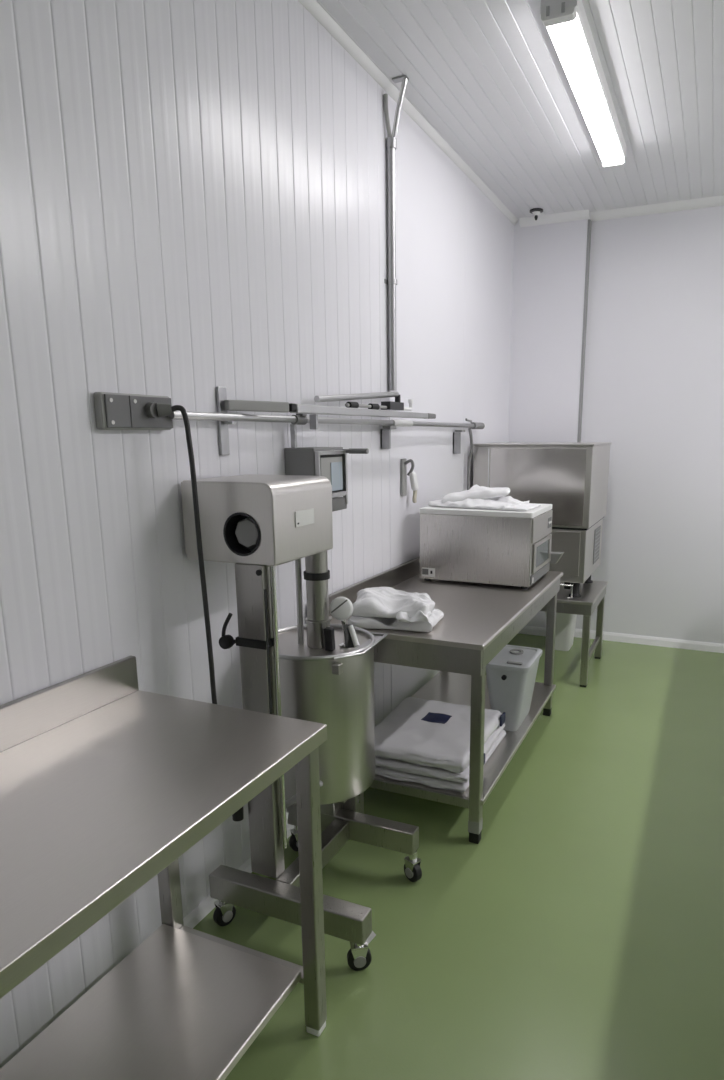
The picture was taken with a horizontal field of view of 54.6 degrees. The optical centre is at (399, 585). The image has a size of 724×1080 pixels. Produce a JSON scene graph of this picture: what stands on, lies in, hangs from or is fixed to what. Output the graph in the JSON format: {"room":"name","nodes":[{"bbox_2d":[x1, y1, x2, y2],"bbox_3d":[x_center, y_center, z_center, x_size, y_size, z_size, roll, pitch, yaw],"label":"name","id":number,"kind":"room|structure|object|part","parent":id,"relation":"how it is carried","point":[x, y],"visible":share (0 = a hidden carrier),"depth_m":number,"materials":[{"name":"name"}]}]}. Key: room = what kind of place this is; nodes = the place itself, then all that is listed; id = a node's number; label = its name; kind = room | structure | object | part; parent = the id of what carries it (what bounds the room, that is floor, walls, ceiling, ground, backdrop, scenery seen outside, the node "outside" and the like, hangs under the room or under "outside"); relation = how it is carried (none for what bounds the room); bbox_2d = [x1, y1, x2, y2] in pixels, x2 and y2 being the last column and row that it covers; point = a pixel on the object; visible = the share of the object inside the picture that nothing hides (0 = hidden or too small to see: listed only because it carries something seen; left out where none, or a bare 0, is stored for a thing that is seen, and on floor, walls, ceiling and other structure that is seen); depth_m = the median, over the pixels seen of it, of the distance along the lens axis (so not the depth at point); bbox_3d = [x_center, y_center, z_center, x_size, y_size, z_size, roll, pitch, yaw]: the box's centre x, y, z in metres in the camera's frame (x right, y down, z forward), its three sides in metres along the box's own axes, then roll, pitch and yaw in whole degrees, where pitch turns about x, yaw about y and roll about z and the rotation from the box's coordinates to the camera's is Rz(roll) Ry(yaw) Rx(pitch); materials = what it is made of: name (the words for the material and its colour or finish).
{"room":"clean room","nodes":[
{"label":"clean room","id":0,"kind":"room"},
{"bbox_2d":[0,0,513,1068],"bbox_3d":[-1.181,-0.190,1.072,0.060,3.171,10.042,5,13,23],"label":"wall","id":1,"kind":"structure","parent":0,"point":[193,193],"depth_m":2.14,"materials":[{"name":"white plastic"}]},
{"bbox_2d":[93,392,172,429],"bbox_3d":[-0.729,-0.481,1.938,0.036,0.096,0.260,5,13,23],"label":"switch box","id":2,"kind":"object","parent":1,"relation":"attached to","point":[113,411],"visible":0.98,"depth_m":1.89,"materials":[{"name":"grey plastic"}]},
{"bbox_3d":[-0.748,-0.465,1.862,0.006,0.086,0.083,5,13,23],"label":"plate","id":3,"kind":"part","parent":2,"relation":"part of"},
{"bbox_3d":[-0.698,-0.489,1.974,0.006,0.086,0.163,5,13,23],"label":"plate","id":4,"kind":"part","parent":2,"relation":"part of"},
{"bbox_2d":[145,402,243,821],"bbox_3d":[-0.604,0.125,2.107,0.208,1.311,0.067,-4,13,-16],"label":"power cord","id":5,"kind":"object","parent":1,"relation":"attached to","point":[152,409],"visible":0.74,"depth_m":2.03,"materials":[{"name":"grey plastic"}]},
{"bbox_2d":[183,823,293,928],"bbox_3d":[-1.138,1.340,1.388,0.020,0.045,10.042,5,13,23],"label":"baseboard","id":6,"kind":"structure","parent":1,"relation":"attached to","point":[206,906],"depth_m":2.42,"materials":[{"name":"white plastic"}]},
{"bbox_2d":[168,386,484,454],"bbox_3d":[-0.056,-0.755,3.404,0.071,0.275,3.060,5,13,23],"label":"wall rail","id":7,"kind":"object","parent":1,"relation":"attached to","point":[223,418],"visible":0.99,"depth_m":2.60,"materials":[{"name":"metal"}]},
{"bbox_3d":[-0.558,-0.535,2.296,0.038,0.009,0.018,5,13,23],"label":"bracket arm","id":8,"kind":"part","parent":7,"relation":"part of","materials":[{"name":"metal"}]},
{"bbox_2d":[224,400,435,428],"bbox_3d":[-0.155,-0.709,2.962,0.113,0.093,1.608,6,14,27],"label":"rail","id":9,"kind":"object","parent":7,"relation":"attached to","point":[229,405],"visible":1,"depth_m":2.59,"materials":[{"name":"grey metal"}]},
{"bbox_2d":[467,428,472,489],"bbox_3d":[0.458,-0.627,4.611,0.046,0.809,0.081,5,13,23],"label":"hanging cable","id":10,"kind":"object","parent":7,"relation":"hanging from","point":[469,429],"visible":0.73,"depth_m":4.59,"materials":[{"name":"grey paint"}]},
{"bbox_2d":[284,424,368,511],"bbox_3d":[-0.279,-0.459,2.727,0.244,0.335,0.232,5,13,23],"label":"control box","id":11,"kind":"object","parent":1,"relation":"attached to","point":[330,463],"visible":0.75,"depth_m":2.68,"materials":[{"name":"grey paint"}]},
{"bbox_3d":[-0.176,-0.536,2.782,0.112,0.021,0.021,5,13,23],"label":"handle rod","id":12,"kind":"part","parent":11,"relation":"part of","materials":[{"name":"grey paint"}]},
{"bbox_2d":[298,0,517,224],"bbox_3d":[-1.148,-1.720,0.721,0.028,0.032,10.042,5,13,23],"label":"trim","id":13,"kind":"structure","parent":1,"relation":"attached to","point":[313,7],"depth_m":3.19,"materials":[{"name":"white plastic"}]},
{"bbox_2d":[401,459,417,502],"bbox_3d":[0.061,-0.557,3.722,0.067,0.238,0.126,5,13,23],"label":"wall hook","id":14,"kind":"object","parent":1,"relation":"attached to","point":[413,477],"visible":1,"depth_m":3.69,"materials":[{"name":"grey plastic"}]},
{"bbox_3d":[0.022,-0.573,3.695,0.015,0.195,0.052,5,13,23],"label":"plate","id":15,"kind":"part","parent":14,"relation":"part of","materials":[{"name":"grey plastic"}]},
{"bbox_2d":[193,633,723,1079],"bbox_3d":[1.089,1.587,0.497,4.960,0.080,10.342,5,13,23],"label":"floor","id":16,"kind":"structure","parent":0,"point":[581,936],"depth_m":2.41,"materials":[{"name":"green plastic"}]},
{"bbox_2d":[0,656,326,1079],"bbox_3d":[-0.839,0.892,1.189,0.643,1.003,1.802,5,13,23],"label":"work table","id":17,"kind":"object","parent":16,"relation":"on","point":[106,782],"visible":1,"depth_m":1.65,"materials":[{"name":"metal"}]},
{"bbox_2d":[0,656,138,751],"bbox_3d":[-1.126,0.442,1.219,0.020,0.133,1.802,5,13,23],"label":"backsplash","id":18,"kind":"structure","parent":17,"relation":"attached to","point":[22,719],"depth_m":1.79,"materials":[{"name":"metal"}]},
{"bbox_2d":[0,924,300,1079],"bbox_3d":[-0.826,1.203,1.236,0.478,0.026,1.696,5,13,23],"label":"shelf","id":19,"kind":"object","parent":17,"relation":"attached to","point":[182,1005],"depth_m":1.75,"materials":[{"name":"metal"}]},
{"bbox_3d":[-0.683,0.768,2.053,0.046,0.832,0.046,5,13,23],"label":"leg","id":20,"kind":"part","parent":17,"relation":"part of","materials":[{"name":"metal"}]},
{"bbox_3d":[-0.234,0.808,1.860,0.046,0.832,0.046,5,13,23],"label":"leg","id":21,"kind":"part","parent":17,"relation":"part of","materials":[{"name":"metal"}]},
{"bbox_2d":[181,474,421,970],"bbox_3d":[-0.275,0.386,2.366,0.638,1.487,0.610,5,13,23],"label":"machine","id":22,"kind":"object","parent":16,"relation":"on","point":[258,523],"visible":0.91,"depth_m":2.18,"materials":[{"name":"metal"}]},
{"bbox_3d":[-0.535,0.173,2.168,0.044,0.044,0.030,5,13,23],"label":"clamp knob","id":23,"kind":"part","parent":22,"relation":"part of","materials":[{"name":"black plastic"}]},
{"bbox_3d":[-0.526,0.136,2.158,0.050,0.109,0.014,3,13,13],"label":"clamp lever","id":24,"kind":"part","parent":22,"relation":"part of","materials":[{"name":"black plastic"}]},
{"bbox_3d":[-0.452,-0.160,2.105,0.096,0.096,0.026,5,13,23],"label":"knob","id":25,"kind":"part","parent":22,"relation":"part of","materials":[{"name":"grey plastic"}]},
{"bbox_3d":[-0.379,0.395,2.196,0.018,0.942,0.018,5,13,23],"label":"guide rod","id":26,"kind":"part","parent":22,"relation":"part of","materials":[{"name":"silver metal"}]},
{"bbox_3d":[-0.357,-0.061,2.468,0.037,0.561,0.050,5,13,23],"label":"lift rod","id":27,"kind":"part","parent":22,"relation":"part of","materials":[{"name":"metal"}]},
{"bbox_2d":[285,780,322,825],"bbox_3d":[-0.347,0.787,2.397,0.180,0.222,0.064,-3,13,-12],"label":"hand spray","id":28,"kind":"object","parent":22,"relation":"hanging from","point":[292,800],"visible":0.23,"depth_m":2.36,"materials":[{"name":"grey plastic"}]},
{"bbox_3d":[-0.293,-0.213,2.176,0.002,0.048,0.110,5,13,23],"label":"name plate","id":29,"kind":"part","parent":22,"relation":"part of","materials":[{"name":"white metal"}]},
{"bbox_2d":[278,624,386,804],"bbox_3d":[-0.295,0.461,2.598,0.442,0.551,0.430,5,13,23],"label":"mixing vat","id":30,"kind":"object","parent":22,"relation":"attached to","point":[335,689],"visible":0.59,"depth_m":2.44,"materials":[{"name":"metal"}]},
{"bbox_3d":[-0.301,0.214,2.547,0.405,0.010,0.405,5,13,23],"label":"lid","id":31,"kind":"part","parent":30,"relation":"part of","materials":[{"name":"metal"}]},
{"bbox_2d":[324,597,352,650],"bbox_3d":[-0.220,0.131,2.473,0.119,0.182,0.063,-9,15,-36],"label":"ladle","id":32,"kind":"object","parent":30,"relation":"on","point":[341,608],"visible":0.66,"depth_m":2.46,"materials":[{"name":"metal"}]},
{"bbox_2d":[345,624,359,647],"bbox_3d":[-0.169,0.177,2.452,0.044,0.078,0.079,-4,13,-18],"label":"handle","id":33,"kind":"object","parent":30,"relation":"on","point":[351,641],"visible":1,"depth_m":2.45,"materials":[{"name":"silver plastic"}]},
{"bbox_2d":[329,557,562,843],"bbox_3d":[0.278,0.412,3.528,0.760,0.939,1.538,5,13,23],"label":"work table","id":34,"kind":"object","parent":16,"relation":"on","point":[479,620],"visible":0.62,"depth_m":3.02,"materials":[{"name":"metal"}]},
{"bbox_2d":[329,557,419,615],"bbox_3d":[-0.062,-0.019,3.586,0.022,0.118,1.538,5,13,23],"label":"backsplash","id":35,"kind":"structure","parent":34,"relation":"attached to","point":[391,577],"depth_m":3.53,"materials":[{"name":"metal"}]},
{"bbox_2d":[348,587,443,631],"bbox_3d":[-0.019,0.088,2.892,0.393,0.137,0.324,5,13,23],"label":"folded towel","id":36,"kind":"object","parent":34,"relation":"on","point":[374,607],"visible":0.99,"depth_m":2.81,"materials":[{"name":"white fabric"}]},
{"bbox_2d":[375,730,505,792],"bbox_3d":[0.159,0.747,3.213,0.515,0.036,0.642,5,13,23],"label":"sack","id":37,"kind":"object","parent":34,"relation":"on","point":[389,773],"visible":0.11,"depth_m":2.93,"materials":[{"name":"white fabric"}]},
{"bbox_2d":[375,723,504,783],"bbox_3d":[0.163,0.708,3.198,0.527,0.050,0.634,5,13,23],"label":"sack","id":38,"kind":"object","parent":37,"relation":"on","point":[463,777],"visible":0.16,"depth_m":2.92,"materials":[{"name":"white fabric"}]},
{"bbox_2d":[375,697,505,772],"bbox_3d":[0.154,0.653,3.187,0.525,0.066,0.623,5,13,23],"label":"folded towel","id":39,"kind":"object","parent":38,"relation":"on","point":[432,733],"visible":0.87,"depth_m":3.09,"materials":[{"name":"white fabric"}]},
{"bbox_2d":[375,671,555,805],"bbox_3d":[0.301,0.699,3.580,0.705,0.024,1.438,5,13,23],"label":"shelf","id":40,"kind":"object","parent":34,"relation":"attached to","point":[448,687],"depth_m":3.33,"materials":[{"name":"metal"}]},
{"bbox_3d":[0.306,0.652,2.771,0.046,0.700,0.046,5,13,23],"label":"leg","id":41,"kind":"part","parent":34,"relation":"part of","materials":[{"name":"metal"}]},
{"bbox_2d":[419,503,563,588],"bbox_3d":[0.516,-0.243,3.824,0.668,0.388,0.538,5,13,23],"label":"countertop oven","id":42,"kind":"object","parent":34,"relation":"on","point":[488,546],"visible":0.95,"depth_m":3.60,"materials":[{"name":"metal"}]},
{"bbox_2d":[428,485,540,510],"bbox_3d":[0.480,-0.488,3.765,0.558,0.110,0.387,7,14,29],"label":"cloth","id":43,"kind":"object","parent":42,"relation":"on","point":[476,497],"visible":1,"depth_m":3.68,"materials":[{"name":"white fabric"}]},
{"bbox_3d":[0.475,-0.417,3.774,0.604,0.028,0.482,5,13,23],"label":"frame","id":44,"kind":"part","parent":42,"relation":"part of","materials":[{"name":"white plastic"}]},
{"bbox_3d":[0.752,-0.069,3.731,0.002,0.048,0.445,5,13,23],"label":"vent plate","id":45,"kind":"part","parent":42,"relation":"part of","materials":[{"name":"grey metal"}]},
{"bbox_3d":[0.760,-0.175,3.720,0.008,0.150,0.415,5,13,23],"label":"door frame","id":46,"kind":"part","parent":42,"relation":"part of","materials":[{"name":"metal"}]},
{"bbox_3d":[0.752,-0.315,3.674,0.006,0.123,0.450,5,13,23],"label":"control panel","id":47,"kind":"part","parent":42,"relation":"part of","materials":[{"name":"metal"}]},
{"bbox_2d":[486,645,541,730],"bbox_3d":[0.571,0.513,3.538,0.230,0.352,0.342,5,13,23],"label":"plastic tub","id":48,"kind":"object","parent":34,"relation":"on","point":[511,674],"visible":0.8,"depth_m":3.41,"materials":[{"name":"white plastic"}]},
{"bbox_3d":[0.571,0.354,3.505,0.230,0.018,0.338,5,13,23],"label":"lid","id":49,"kind":"part","parent":48,"relation":"part of","materials":[{"name":"white plastic"}]},
{"bbox_3d":[0.870,0.373,4.045,0.046,0.700,0.046,5,13,23],"label":"leg","id":50,"kind":"part","parent":34,"relation":"part of","materials":[{"name":"metal"}]},
{"bbox_2d":[545,612,576,650],"bbox_3d":[1.250,0.315,5.421,0.220,0.316,0.270,5,13,23],"label":"bin","id":51,"kind":"object","parent":16,"relation":"on","point":[565,623],"visible":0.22,"depth_m":5.31,"materials":[{"name":"plastic"}]},
{"bbox_2d":[540,580,607,686],"bbox_3d":[0.993,0.284,4.960,0.816,0.575,0.700,5,13,23],"label":"stand","id":52,"kind":"object","parent":16,"relation":"on","point":[592,597],"visible":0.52,"depth_m":4.56,"materials":[{"name":"metal"}]},
{"bbox_2d":[473,442,611,597],"bbox_3d":[0.997,-0.501,4.906,0.784,0.980,0.846,5,13,23],"label":"machine","id":53,"kind":"object","parent":52,"relation":"on","point":[572,477],"visible":0.62,"depth_m":4.50,"materials":[{"name":"metal"}]},
{"bbox_3d":[0.877,-0.637,4.494,0.613,0.483,0.005,5,13,23],"label":"panel","id":54,"kind":"part","parent":53,"relation":"part of","materials":[{"name":"metal"}]},
{"bbox_3d":[1.001,-0.978,4.816,0.784,0.010,0.818,5,13,23],"label":"lid","id":55,"kind":"part","parent":53,"relation":"part of","materials":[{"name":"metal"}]},
{"bbox_3d":[0.847,-0.229,4.607,0.665,0.288,0.006,5,13,23],"label":"door","id":56,"kind":"part","parent":53,"relation":"part of","materials":[{"name":"metal"}]},
{"bbox_3d":[1.197,-0.052,4.829,0.040,0.064,0.420,5,13,23],"label":"under frame","id":57,"kind":"part","parent":53,"relation":"part of","materials":[{"name":"silver metal"}]},
{"bbox_3d":[1.381,-0.290,4.895,0.004,0.240,0.260,5,13,23],"label":"vent panel","id":58,"kind":"part","parent":53,"relation":"part of","materials":[{"name":"grey paint"}]},
{"bbox_3d":[1.204,0.413,4.536,0.045,0.470,0.045,5,13,23],"label":"leg","id":59,"kind":"part","parent":52,"relation":"part of","materials":[{"name":"metal"}]},
{"bbox_3d":[1.461,0.288,5.108,0.045,0.470,0.045,5,13,23],"label":"leg","id":60,"kind":"part","parent":52,"relation":"part of","materials":[{"name":"metal"}]},
{"bbox_2d":[316,0,723,219],"bbox_3d":[1.056,-1.581,-0.183,4.920,0.060,10.262,5,13,23],"label":"ceiling","id":61,"kind":"structure","parent":0,"point":[488,76],"depth_m":3.22,"materials":[{"name":"white plastic"}]},
{"bbox_2d":[314,75,412,410],"bbox_3d":[-0.132,-1.502,3.018,0.114,1.441,0.944,5,13,23],"label":"conduit pipe","id":62,"kind":"object","parent":61,"relation":"attached to","point":[391,141],"visible":0.98,"depth_m":3.27,"materials":[{"name":"metal"}]},
{"bbox_3d":[0.005,-2.258,3.120,0.067,0.007,0.034,5,13,23],"label":"ceiling plate","id":63,"kind":"part","parent":62,"relation":"part of","materials":[{"name":"metal"}]},
{"bbox_2d":[530,208,542,219],"bbox_3d":[0.973,-2.637,4.978,0.094,0.066,0.094,5,13,23],"label":"ceiling sensor","id":64,"kind":"object","parent":61,"relation":"attached to","point":[535,211],"visible":1,"depth_m":4.96,"materials":[{"name":"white plastic"}]},
{"bbox_2d":[540,0,626,167],"bbox_3d":[0.885,-2.244,3.217,0.132,0.086,1.584,5,13,23],"label":"ceiling light","id":65,"kind":"object","parent":61,"relation":"attached to","point":[566,23],"visible":1,"depth_m":2.94,"materials":[{"name":"white plastic"}]},
{"bbox_2d":[508,206,723,643],"bbox_3d":[3.067,-0.995,4.689,4.860,3.171,0.160,5,13,23],"label":"wall","id":66,"kind":"structure","parent":0,"point":[653,389],"depth_m":5.19,"materials":[{"name":"white paint"}]},
{"bbox_2d":[518,626,545,635],"bbox_3d":[1.127,0.371,5.759,0.527,0.065,0.022,5,13,23],"label":"baseboard","id":67,"kind":"structure","parent":66,"relation":"attached to","point":[530,630],"depth_m":5.76,"materials":[{"name":"white plastic"}]},
{"bbox_2d":[519,209,589,226],"bbox_3d":[1.121,-2.667,5.082,0.503,0.052,0.046,5,13,23],"label":"trim","id":68,"kind":"structure","parent":66,"relation":"attached to","point":[580,214],"depth_m":5.07,"materials":[{"name":"white plastic"}]},
{"bbox_2d":[577,219,591,441],"bbox_3d":[1.379,-1.141,5.368,0.016,3.051,0.064,5,13,23],"label":"trim","id":69,"kind":"structure","parent":66,"relation":"attached to","point":[589,220],"depth_m":5.18,"materials":[{"name":"grey metal"}]},
{"bbox_2d":[574,629,723,652],"bbox_3d":[3.343,0.551,4.880,4.253,0.065,0.022,5,13,23],"label":"baseboard","id":70,"kind":"structure","parent":66,"relation":"attached to","point":[608,636],"depth_m":5.45,"materials":[{"name":"white plastic"}]},
{"bbox_2d":[590,195,723,220],"bbox_3d":[3.320,-2.489,4.211,4.263,0.052,0.046,5,13,23],"label":"trim","id":71,"kind":"structure","parent":66,"relation":"attached to","point":[714,201],"depth_m":4.86,"materials":[{"name":"white plastic"}]}
]}

